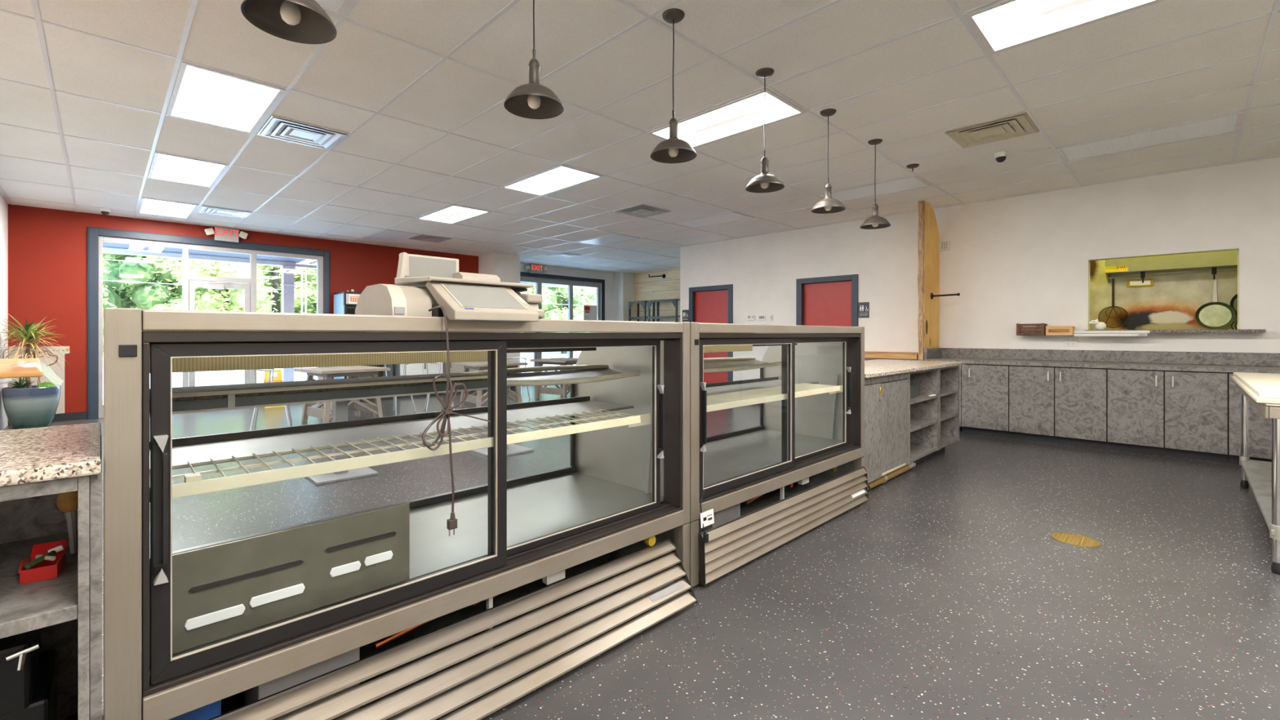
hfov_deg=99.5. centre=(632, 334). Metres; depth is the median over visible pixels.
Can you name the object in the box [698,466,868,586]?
grille
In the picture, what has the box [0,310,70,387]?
plant
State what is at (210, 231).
lamp
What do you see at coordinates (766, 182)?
pendant lamp
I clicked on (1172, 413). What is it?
base cabinet
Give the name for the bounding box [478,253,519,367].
wall column
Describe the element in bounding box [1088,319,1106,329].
figurine
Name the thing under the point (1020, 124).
ceiling vent
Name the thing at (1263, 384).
cutting board
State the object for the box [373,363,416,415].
metal chair
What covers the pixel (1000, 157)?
dome camera
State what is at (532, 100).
pendant lamp
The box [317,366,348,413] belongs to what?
metal chair
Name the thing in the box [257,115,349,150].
ceiling vent
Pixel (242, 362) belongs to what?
curtain
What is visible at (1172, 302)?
wall
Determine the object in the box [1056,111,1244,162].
recessed light
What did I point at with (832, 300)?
door
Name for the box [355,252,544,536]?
scale
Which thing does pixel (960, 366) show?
cabinet filler
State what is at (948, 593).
floor
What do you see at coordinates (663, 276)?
coat hook
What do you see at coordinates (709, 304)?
door
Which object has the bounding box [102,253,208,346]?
tree
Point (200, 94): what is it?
recessed light
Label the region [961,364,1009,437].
base cabinet
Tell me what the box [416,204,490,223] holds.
recessed light
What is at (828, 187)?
socket
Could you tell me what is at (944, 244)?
grille
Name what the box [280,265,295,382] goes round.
porch post
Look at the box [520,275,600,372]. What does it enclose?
window
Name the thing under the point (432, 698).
grille
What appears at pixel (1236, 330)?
sill
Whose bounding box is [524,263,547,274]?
exit sign
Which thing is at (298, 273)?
frame
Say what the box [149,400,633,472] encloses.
shelf
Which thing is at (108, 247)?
porch roof
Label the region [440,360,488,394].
base cabinet
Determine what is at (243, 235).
lamp
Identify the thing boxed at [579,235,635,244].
diffuser
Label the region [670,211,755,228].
recessed light
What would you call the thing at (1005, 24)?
recessed light
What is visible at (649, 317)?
shelf
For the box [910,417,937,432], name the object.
shelf
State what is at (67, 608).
base cabinet
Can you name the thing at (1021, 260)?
wall
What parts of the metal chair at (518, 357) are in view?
backrest, leg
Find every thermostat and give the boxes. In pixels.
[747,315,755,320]
[758,315,765,320]
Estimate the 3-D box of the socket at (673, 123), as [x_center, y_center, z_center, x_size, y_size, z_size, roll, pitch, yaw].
[0.228,-1.145,3.010,0.060,0.120,0.060,0,0,-44]
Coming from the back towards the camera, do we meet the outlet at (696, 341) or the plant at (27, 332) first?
the plant at (27, 332)
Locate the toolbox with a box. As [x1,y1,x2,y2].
[17,539,67,584]
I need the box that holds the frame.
[295,269,316,381]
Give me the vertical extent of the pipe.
0.083 m
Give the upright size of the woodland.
11.280 m
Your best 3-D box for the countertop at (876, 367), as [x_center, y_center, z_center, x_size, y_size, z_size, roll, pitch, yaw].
[2.339,0.308,5.245,2.575,0.032,0.905,0,0,-44]
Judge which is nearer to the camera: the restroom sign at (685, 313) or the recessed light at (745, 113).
the recessed light at (745, 113)
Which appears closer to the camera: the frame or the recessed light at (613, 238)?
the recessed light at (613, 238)
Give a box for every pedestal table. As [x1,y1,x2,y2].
[306,400,378,484]
[470,386,533,456]
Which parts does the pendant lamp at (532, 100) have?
lamp shade, cord, bulb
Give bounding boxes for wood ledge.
[864,351,918,359]
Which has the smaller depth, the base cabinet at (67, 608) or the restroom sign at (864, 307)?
the base cabinet at (67, 608)
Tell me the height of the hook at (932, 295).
0.089 m
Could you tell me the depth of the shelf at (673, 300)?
14.28 m
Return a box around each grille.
[208,538,697,719]
[506,346,595,352]
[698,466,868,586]
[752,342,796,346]
[941,241,947,248]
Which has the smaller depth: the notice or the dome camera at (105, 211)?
the dome camera at (105, 211)
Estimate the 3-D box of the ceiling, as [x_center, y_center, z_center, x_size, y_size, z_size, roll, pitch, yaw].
[0.823,-1.924,6.374,12.200,0.304,15.450,0,0,-44]
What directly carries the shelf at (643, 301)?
attached to the metal rack at (642, 303)
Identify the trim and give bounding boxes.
[87,226,329,419]
[520,271,604,320]
[1088,248,1239,329]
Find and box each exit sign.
[204,226,248,242]
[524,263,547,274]
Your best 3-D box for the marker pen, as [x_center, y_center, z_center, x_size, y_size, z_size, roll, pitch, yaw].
[-1.399,0.531,1.281,0.012,0.019,0.064,0,0,-4]
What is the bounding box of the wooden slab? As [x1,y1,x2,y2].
[917,200,939,359]
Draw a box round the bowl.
[1098,306,1127,327]
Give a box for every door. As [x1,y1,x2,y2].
[188,280,249,386]
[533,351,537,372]
[688,284,733,383]
[795,274,857,326]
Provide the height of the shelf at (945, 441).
0.026 m
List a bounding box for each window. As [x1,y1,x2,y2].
[98,235,323,417]
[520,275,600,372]
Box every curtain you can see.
[142,329,488,373]
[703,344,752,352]
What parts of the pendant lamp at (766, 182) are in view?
bulb, lamp shade, cord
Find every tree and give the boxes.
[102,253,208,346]
[102,255,116,328]
[164,258,278,312]
[262,265,316,313]
[306,268,316,306]
[527,286,562,319]
[529,285,596,353]
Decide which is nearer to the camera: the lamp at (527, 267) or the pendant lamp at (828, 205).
the pendant lamp at (828, 205)
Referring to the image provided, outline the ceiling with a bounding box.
[0,0,1279,273]
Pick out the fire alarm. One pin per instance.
(945, 245)
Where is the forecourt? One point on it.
(236, 376)
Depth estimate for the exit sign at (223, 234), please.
8.95 m
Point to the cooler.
(344, 302)
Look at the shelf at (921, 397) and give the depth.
5.14 m
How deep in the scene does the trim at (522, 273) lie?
14.68 m
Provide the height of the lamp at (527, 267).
0.115 m
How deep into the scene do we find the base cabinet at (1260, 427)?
5.08 m
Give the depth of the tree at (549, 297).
34.53 m
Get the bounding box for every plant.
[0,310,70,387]
[7,377,34,388]
[35,381,55,387]
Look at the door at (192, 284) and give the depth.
8.92 m
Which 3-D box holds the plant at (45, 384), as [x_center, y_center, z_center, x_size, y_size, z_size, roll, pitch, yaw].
[-7.565,0.683,6.992,0.204,0.163,0.189,0,0,-44]
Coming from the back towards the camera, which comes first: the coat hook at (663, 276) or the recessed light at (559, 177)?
the coat hook at (663, 276)
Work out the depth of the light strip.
6.15 m
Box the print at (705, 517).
[702,514,711,520]
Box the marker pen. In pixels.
[24,550,56,568]
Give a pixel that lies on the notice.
(589, 311)
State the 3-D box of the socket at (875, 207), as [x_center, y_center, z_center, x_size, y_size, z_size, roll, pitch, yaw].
[2.227,-1.145,4.971,0.060,0.120,0.060,0,0,-44]
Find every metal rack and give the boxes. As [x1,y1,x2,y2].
[628,300,654,321]
[648,298,679,322]
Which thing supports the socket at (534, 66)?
attached to the pendant lamp at (532, 100)
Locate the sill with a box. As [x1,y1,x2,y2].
[1084,328,1266,333]
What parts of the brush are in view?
handle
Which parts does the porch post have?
moulding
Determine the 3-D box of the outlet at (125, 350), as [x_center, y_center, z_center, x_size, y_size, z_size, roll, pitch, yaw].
[-1.130,0.036,1.214,0.030,0.028,0.004,0,0,-44]
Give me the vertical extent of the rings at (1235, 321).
0.132 m
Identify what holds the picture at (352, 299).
attached to the cooler
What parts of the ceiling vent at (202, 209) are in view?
plate, plate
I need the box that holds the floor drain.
[1051,532,1100,546]
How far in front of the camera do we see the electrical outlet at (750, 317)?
9.77 m
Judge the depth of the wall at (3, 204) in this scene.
7.04 m
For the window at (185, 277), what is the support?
in the wall at (47, 248)
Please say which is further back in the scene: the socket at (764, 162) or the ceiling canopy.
the ceiling canopy
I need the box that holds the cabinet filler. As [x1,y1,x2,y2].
[959,364,961,426]
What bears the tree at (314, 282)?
on the forecourt
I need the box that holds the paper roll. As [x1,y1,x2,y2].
[48,544,63,552]
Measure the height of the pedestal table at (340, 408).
0.760 m
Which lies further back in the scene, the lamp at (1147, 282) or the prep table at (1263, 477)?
the lamp at (1147, 282)
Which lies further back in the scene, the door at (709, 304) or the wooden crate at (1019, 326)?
the door at (709, 304)
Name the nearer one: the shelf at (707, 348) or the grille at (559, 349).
the grille at (559, 349)
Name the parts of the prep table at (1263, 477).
leg, leg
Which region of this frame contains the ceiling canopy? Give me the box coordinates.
[906,163,919,171]
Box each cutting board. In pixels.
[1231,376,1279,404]
[1233,372,1279,398]
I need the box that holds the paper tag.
[699,490,714,542]
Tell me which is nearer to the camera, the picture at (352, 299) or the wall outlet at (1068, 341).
the wall outlet at (1068, 341)
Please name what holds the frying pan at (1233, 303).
hanging from the wall shelf at (1214, 260)
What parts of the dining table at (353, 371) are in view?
leg, leg, leg, leg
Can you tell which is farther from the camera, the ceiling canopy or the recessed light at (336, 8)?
the ceiling canopy
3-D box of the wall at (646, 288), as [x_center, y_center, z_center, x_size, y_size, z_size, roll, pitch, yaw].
[1.345,-0.273,14.448,0.150,3.006,4.650,0,0,-44]
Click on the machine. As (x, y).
(28, 676)
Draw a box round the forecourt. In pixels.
[102,351,581,399]
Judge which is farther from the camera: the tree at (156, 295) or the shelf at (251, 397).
the tree at (156, 295)
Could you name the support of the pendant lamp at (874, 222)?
hanging from the ceiling
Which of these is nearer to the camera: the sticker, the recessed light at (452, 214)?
the sticker
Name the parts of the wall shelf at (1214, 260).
panel, hanging rail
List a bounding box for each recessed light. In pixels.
[137,197,198,218]
[147,151,228,187]
[165,60,285,133]
[315,0,353,17]
[361,229,418,242]
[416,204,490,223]
[501,164,603,195]
[574,233,639,245]
[648,88,805,147]
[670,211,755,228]
[814,175,931,202]
[964,0,1162,54]
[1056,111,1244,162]
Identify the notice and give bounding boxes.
[583,305,596,319]
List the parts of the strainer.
handle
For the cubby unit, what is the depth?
5.40 m
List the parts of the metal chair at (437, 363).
leg, leg, backrest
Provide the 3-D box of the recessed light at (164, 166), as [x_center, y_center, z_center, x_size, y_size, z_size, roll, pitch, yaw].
[-4.834,-1.770,5.875,0.578,0.011,1.187,0,0,-44]
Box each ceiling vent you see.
[196,204,252,218]
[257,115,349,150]
[408,234,452,242]
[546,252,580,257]
[613,204,671,217]
[944,111,1039,148]
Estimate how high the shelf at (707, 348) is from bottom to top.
0.154 m
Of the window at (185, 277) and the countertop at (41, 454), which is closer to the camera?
the countertop at (41, 454)
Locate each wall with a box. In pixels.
[0,193,8,430]
[8,204,478,417]
[520,262,613,320]
[633,267,679,322]
[680,156,1279,381]
[1089,259,1237,329]
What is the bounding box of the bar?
[0,358,64,388]
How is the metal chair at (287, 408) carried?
on the floor
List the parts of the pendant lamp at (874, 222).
lamp shade, cord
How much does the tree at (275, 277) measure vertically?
10.100 m
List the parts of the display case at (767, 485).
corner post, handle, handle, handle, price rail, sliding door, panel, panel, rail, rail, panel, sliding door, handle, corner post, power cord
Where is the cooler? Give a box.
[333,291,395,403]
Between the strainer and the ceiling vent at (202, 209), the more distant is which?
the ceiling vent at (202, 209)
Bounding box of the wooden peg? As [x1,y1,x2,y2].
[35,554,56,560]
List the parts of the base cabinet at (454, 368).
door, door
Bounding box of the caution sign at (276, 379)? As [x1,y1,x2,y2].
[263,369,284,408]
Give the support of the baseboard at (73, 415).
attached to the wall at (47, 248)
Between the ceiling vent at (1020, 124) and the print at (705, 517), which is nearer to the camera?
the print at (705, 517)
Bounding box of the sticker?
[1105,265,1128,272]
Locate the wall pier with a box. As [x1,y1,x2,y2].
[613,271,633,321]
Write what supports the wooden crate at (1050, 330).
attached to the wall at (1021, 260)
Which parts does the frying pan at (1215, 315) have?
pan handle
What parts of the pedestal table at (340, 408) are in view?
foot plate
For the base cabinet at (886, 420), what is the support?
on the floor
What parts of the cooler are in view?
header panel, door, door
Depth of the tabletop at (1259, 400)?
2.93 m
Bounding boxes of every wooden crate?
[1016,323,1047,335]
[1045,325,1075,335]
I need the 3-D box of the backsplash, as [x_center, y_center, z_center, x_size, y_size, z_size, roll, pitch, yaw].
[5.405,0.251,6.462,0.026,0.134,3.140,0,0,-44]
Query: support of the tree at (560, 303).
on the forecourt
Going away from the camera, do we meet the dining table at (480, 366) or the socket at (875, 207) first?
the socket at (875, 207)
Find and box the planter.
[1,385,61,429]
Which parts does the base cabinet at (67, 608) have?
rail, shelf, panel, shelf, panel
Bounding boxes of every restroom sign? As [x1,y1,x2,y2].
[682,309,688,321]
[858,302,869,317]
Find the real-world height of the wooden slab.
2.100 m
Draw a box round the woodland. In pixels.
[102,256,596,357]
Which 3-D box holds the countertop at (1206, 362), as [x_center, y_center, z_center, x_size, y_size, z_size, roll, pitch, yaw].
[5.149,0.273,6.211,0.741,0.177,3.140,0,0,-44]
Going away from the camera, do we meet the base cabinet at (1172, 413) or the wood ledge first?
the base cabinet at (1172, 413)
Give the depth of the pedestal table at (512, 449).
5.68 m
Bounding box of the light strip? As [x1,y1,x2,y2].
[1074,330,1150,336]
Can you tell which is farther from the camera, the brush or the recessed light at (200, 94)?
the recessed light at (200, 94)
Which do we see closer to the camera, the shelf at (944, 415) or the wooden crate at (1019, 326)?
the shelf at (944, 415)
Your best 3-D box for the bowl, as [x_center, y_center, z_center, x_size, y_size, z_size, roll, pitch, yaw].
[6.286,-0.230,7.080,0.049,0.272,0.286,0,0,-44]
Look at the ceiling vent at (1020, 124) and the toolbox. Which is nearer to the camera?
the toolbox
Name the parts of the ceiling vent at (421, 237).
frame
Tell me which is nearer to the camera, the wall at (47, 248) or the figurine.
the figurine
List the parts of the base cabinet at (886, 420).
rail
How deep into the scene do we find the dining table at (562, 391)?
10.31 m
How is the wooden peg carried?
in the toolbox
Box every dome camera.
[99,207,111,215]
[994,151,1007,162]
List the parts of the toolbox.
handle, lid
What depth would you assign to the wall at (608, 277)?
15.27 m
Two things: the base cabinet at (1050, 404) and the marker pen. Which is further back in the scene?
the base cabinet at (1050, 404)
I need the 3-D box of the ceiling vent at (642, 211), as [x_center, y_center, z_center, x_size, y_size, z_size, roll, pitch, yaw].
[0.142,-1.766,7.765,0.580,0.017,0.580,0,0,-44]
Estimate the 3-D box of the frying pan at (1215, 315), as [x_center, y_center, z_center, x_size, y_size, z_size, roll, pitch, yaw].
[6.918,-0.355,6.433,0.052,0.590,0.330,0,0,-44]
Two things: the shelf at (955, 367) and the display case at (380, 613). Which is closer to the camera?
the display case at (380, 613)
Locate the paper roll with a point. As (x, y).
(60, 548)
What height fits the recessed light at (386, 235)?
0.011 m
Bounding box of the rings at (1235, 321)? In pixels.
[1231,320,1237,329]
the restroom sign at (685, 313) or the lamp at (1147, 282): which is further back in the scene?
the restroom sign at (685, 313)
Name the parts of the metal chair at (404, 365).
leg, leg, backrest, leg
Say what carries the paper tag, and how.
hanging from the display case at (767, 485)
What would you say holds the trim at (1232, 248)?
attached to the wall at (1021, 260)
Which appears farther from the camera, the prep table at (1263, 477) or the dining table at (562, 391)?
the dining table at (562, 391)
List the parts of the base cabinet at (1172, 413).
door, handle, handle, door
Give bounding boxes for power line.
[102,258,593,294]
[102,280,575,305]
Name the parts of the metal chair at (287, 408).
leg, leg, backrest, leg, leg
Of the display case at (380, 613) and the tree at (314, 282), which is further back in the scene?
the tree at (314, 282)
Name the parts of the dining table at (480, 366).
leg, leg, leg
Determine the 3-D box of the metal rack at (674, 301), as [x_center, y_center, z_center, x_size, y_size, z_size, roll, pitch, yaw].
[0.915,0.150,14.496,0.381,2.160,1.020,0,0,-44]
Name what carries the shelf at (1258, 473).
attached to the prep table at (1263, 477)
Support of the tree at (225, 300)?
on the forecourt
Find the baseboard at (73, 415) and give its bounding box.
[52,411,87,422]
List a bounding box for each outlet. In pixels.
[119,344,137,357]
[694,339,698,345]
[1063,337,1077,346]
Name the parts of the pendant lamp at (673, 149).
cord, bulb, lamp shade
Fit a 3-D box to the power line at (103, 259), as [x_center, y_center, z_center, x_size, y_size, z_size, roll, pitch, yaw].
[-6.091,-2.396,27.638,90.000,0.253,0.021,0,0,-44]
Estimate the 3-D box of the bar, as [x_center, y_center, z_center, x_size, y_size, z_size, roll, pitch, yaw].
[-2.869,0.266,2.202,0.794,0.328,1.637,0,0,-44]
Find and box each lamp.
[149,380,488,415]
[204,227,214,235]
[238,231,248,239]
[240,0,337,44]
[503,0,564,119]
[524,265,530,269]
[650,8,697,163]
[745,67,784,192]
[811,108,845,213]
[859,138,890,229]
[1127,279,1153,287]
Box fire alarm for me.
[938,240,950,250]
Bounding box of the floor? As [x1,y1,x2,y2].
[3,384,1279,719]
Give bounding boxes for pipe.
[867,461,915,489]
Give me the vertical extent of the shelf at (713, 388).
0.011 m
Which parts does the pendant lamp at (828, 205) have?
cord, bulb, lamp shade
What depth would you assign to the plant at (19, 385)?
6.82 m
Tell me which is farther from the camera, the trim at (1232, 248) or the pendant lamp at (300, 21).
the trim at (1232, 248)
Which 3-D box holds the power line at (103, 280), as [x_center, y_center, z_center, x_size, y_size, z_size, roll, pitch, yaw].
[-6.091,-1.726,27.638,90.000,0.253,0.021,0,0,-44]
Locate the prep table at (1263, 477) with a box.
[1235,383,1279,574]
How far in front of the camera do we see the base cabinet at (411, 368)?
10.68 m
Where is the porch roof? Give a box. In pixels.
[102,241,596,289]
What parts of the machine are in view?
knob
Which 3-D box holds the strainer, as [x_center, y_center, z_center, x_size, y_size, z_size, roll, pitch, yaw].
[6.281,-0.414,7.075,0.064,0.653,0.300,0,0,-44]
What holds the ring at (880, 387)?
hanging from the base cabinet at (886, 420)
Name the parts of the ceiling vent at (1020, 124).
plate, plate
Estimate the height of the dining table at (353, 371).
0.755 m
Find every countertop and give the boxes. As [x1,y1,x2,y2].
[0,422,101,486]
[864,359,964,377]
[922,347,1279,373]
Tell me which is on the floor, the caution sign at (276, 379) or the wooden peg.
the caution sign at (276, 379)
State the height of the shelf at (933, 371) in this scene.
0.026 m
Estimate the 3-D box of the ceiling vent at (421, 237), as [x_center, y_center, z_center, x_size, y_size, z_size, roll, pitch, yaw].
[-3.716,-1.766,9.959,0.580,0.017,0.580,0,0,-44]
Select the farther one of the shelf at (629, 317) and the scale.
the shelf at (629, 317)
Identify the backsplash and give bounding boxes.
[942,347,1279,366]
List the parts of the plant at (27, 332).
stem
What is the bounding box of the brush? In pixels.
[56,488,78,554]
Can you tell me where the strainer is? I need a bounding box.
[1097,278,1128,328]
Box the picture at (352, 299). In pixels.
[350,297,358,301]
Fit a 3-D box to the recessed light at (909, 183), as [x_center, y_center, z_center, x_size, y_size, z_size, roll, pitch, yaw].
[2.933,-1.770,6.660,0.578,0.011,1.187,0,0,-44]
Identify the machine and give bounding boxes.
[0,628,57,719]
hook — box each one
[648,274,666,278]
[930,293,959,299]
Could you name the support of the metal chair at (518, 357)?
on the floor
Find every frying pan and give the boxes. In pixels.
[1195,280,1235,329]
[1230,293,1237,315]
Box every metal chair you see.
[249,368,292,431]
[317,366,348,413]
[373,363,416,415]
[424,362,454,411]
[506,356,530,402]
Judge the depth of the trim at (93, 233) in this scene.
7.95 m
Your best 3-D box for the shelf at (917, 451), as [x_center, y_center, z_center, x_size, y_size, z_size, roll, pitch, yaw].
[2.453,1.122,5.319,0.738,0.026,0.757,0,0,-44]
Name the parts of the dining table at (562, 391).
leg, leg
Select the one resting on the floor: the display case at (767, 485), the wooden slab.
the display case at (767, 485)
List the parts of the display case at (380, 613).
corner post, handle, handle, handle, sliding door, price rail, panel, rail, rail, panel, sliding door, panel, handle, handle, handle, corner post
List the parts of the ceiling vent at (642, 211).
plate, frame, plate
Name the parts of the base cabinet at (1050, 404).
door, door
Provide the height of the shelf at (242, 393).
0.020 m
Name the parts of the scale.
power cord, platter, printer lid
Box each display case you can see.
[102,307,697,719]
[688,322,871,586]
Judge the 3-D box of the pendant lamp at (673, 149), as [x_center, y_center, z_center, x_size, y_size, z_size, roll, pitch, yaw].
[0.228,-1.382,3.010,0.258,0.788,0.258,0,0,-44]
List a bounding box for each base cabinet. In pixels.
[0,433,102,719]
[395,362,443,398]
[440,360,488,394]
[864,372,907,483]
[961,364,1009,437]
[1008,364,1107,448]
[1106,368,1227,462]
[1227,372,1271,463]
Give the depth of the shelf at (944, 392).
5.74 m
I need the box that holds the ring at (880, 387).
[879,386,882,401]
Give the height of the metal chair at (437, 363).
0.814 m
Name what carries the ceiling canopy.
attached to the ceiling
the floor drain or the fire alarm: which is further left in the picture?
the fire alarm
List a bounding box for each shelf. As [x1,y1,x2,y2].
[149,373,487,403]
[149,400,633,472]
[628,300,648,303]
[628,316,648,319]
[648,298,679,302]
[648,315,679,319]
[705,379,818,395]
[910,368,937,373]
[910,393,937,404]
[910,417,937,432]
[910,444,937,462]
[940,365,957,369]
[940,388,957,396]
[940,411,957,421]
[940,435,957,448]
[1105,249,1237,283]
[1240,459,1275,535]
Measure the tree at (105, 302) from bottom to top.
8.837 m
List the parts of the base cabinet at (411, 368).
door, door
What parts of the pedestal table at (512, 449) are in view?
foot plate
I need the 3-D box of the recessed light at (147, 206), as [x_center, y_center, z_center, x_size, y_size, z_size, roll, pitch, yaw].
[-6.541,-1.770,7.616,0.578,0.011,1.187,0,0,-44]
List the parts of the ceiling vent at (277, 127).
plate, plate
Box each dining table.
[293,365,390,422]
[454,360,527,407]
[529,357,577,398]
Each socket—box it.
[528,58,540,84]
[668,117,678,137]
[760,156,768,173]
[824,183,831,198]
[871,203,878,216]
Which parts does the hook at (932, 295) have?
rod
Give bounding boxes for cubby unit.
[907,365,959,464]
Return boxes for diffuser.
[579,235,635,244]
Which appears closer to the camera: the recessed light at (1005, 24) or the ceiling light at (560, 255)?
the recessed light at (1005, 24)
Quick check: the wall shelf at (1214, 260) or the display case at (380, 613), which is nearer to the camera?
the display case at (380, 613)

